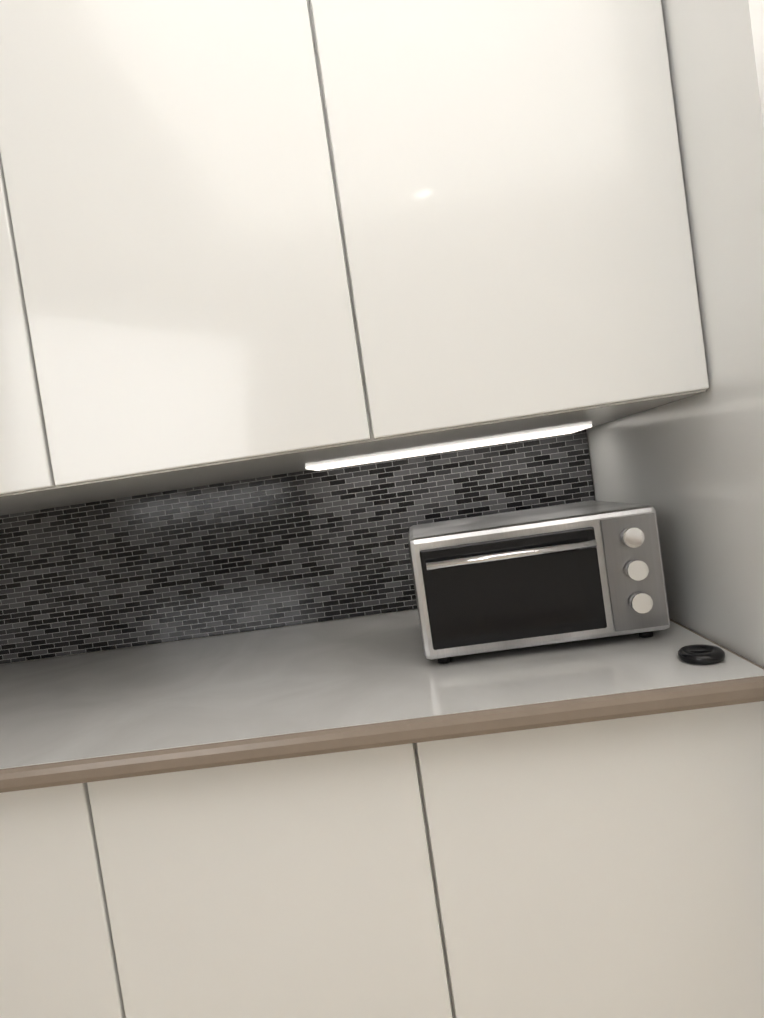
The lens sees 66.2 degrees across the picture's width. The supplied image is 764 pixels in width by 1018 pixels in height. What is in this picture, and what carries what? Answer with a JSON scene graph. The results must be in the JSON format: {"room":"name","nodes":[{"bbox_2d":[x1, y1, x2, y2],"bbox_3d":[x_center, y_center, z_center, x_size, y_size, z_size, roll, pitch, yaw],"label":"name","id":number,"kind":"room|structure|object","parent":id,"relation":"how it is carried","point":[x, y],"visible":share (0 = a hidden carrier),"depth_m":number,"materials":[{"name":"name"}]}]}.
{"room":"kitchen","nodes":[
{"label":"kitchen","id":0,"kind":"room"},
{"bbox_2d":[0,432,595,664],"bbox_3d":[4.820,-1.228,0.194,15.700,3.600,8.150,-8,2,3],"label":"wall","id":1,"kind":"structure","parent":0,"point":[231,633],"depth_m":1.85,"materials":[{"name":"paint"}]},
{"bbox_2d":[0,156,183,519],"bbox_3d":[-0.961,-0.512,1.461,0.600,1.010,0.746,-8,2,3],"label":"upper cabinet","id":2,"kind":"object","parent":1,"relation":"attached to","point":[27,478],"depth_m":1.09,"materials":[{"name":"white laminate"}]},
{"bbox_2d":[0,0,391,495],"bbox_3d":[-0.368,-0.596,1.428,0.600,1.010,0.746,-8,2,3],"label":"upper cabinet","id":3,"kind":"object","parent":1,"relation":"attached to","point":[256,256],"depth_m":1.06,"materials":[{"name":"white laminate"}]},
{"bbox_2d":[316,0,727,463],"bbox_3d":[0.225,-0.681,1.395,0.600,1.010,0.746,-8,2,3],"label":"upper cabinet","id":4,"kind":"object","parent":1,"relation":"attached to","point":[522,177],"depth_m":1.03,"materials":[{"name":"white laminate"}]},
{"bbox_2d":[305,424,591,470],"bbox_3d":[0.176,-0.168,1.646,0.760,0.007,0.200,-8,2,3],"label":"under-cabinet light","id":5,"kind":"object","parent":4,"relation":"attached to","point":[462,446],"visible":0.86,"depth_m":1.57,"materials":[{"name":"white plastic"}]},
{"bbox_3d":[5.082,0.582,0.257,15.700,0.060,8.150,-8,2,3],"label":"floor","id":6,"kind":"structure","parent":0,"visible":0},
{"bbox_2d":[0,788,127,1017],"bbox_3d":[-0.755,0.919,1.485,0.600,0.860,0.796,-8,2,3],"label":"base cabinet","id":7,"kind":"object","parent":6,"relation":"on","point":[58,953],"depth_m":1.07,"materials":[{"name":"beige laminate"}]},
{"bbox_2d":[88,748,463,1017],"bbox_3d":[-0.162,0.834,1.452,0.600,0.860,0.796,-8,2,3],"label":"base cabinet","id":8,"kind":"object","parent":6,"relation":"on","point":[313,888],"depth_m":1.05,"materials":[{"name":"beige laminate"}]},
{"bbox_2d":[424,708,763,1017],"bbox_3d":[0.431,0.749,1.420,0.600,0.860,0.796,-8,2,3],"label":"base cabinet","id":9,"kind":"object","parent":6,"relation":"on","point":[613,870],"depth_m":1.02,"materials":[{"name":"beige laminate"}]},
{"bbox_2d":[0,608,763,799],"bbox_3d":[-0.878,0.484,1.438,3.115,0.039,0.867,-8,2,3],"label":"countertop","id":10,"kind":"structure","parent":9,"relation":"on","point":[364,685],"depth_m":1.10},
{"bbox_2d":[408,500,669,663],"bbox_3d":[0.327,0.153,1.360,0.500,0.270,0.443,-8,2,3],"label":"toaster oven","id":11,"kind":"object","parent":10,"relation":"on","point":[570,572],"visible":1,"depth_m":1.17,"materials":[{"name":"silver metal"}]},
{"bbox_2d":[678,644,724,664],"bbox_3d":[0.567,0.258,1.043,0.074,0.017,0.074,-8,2,3],"label":"puck","id":12,"kind":"object","parent":10,"relation":"on","point":[700,654],"visible":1,"depth_m":1.02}
]}

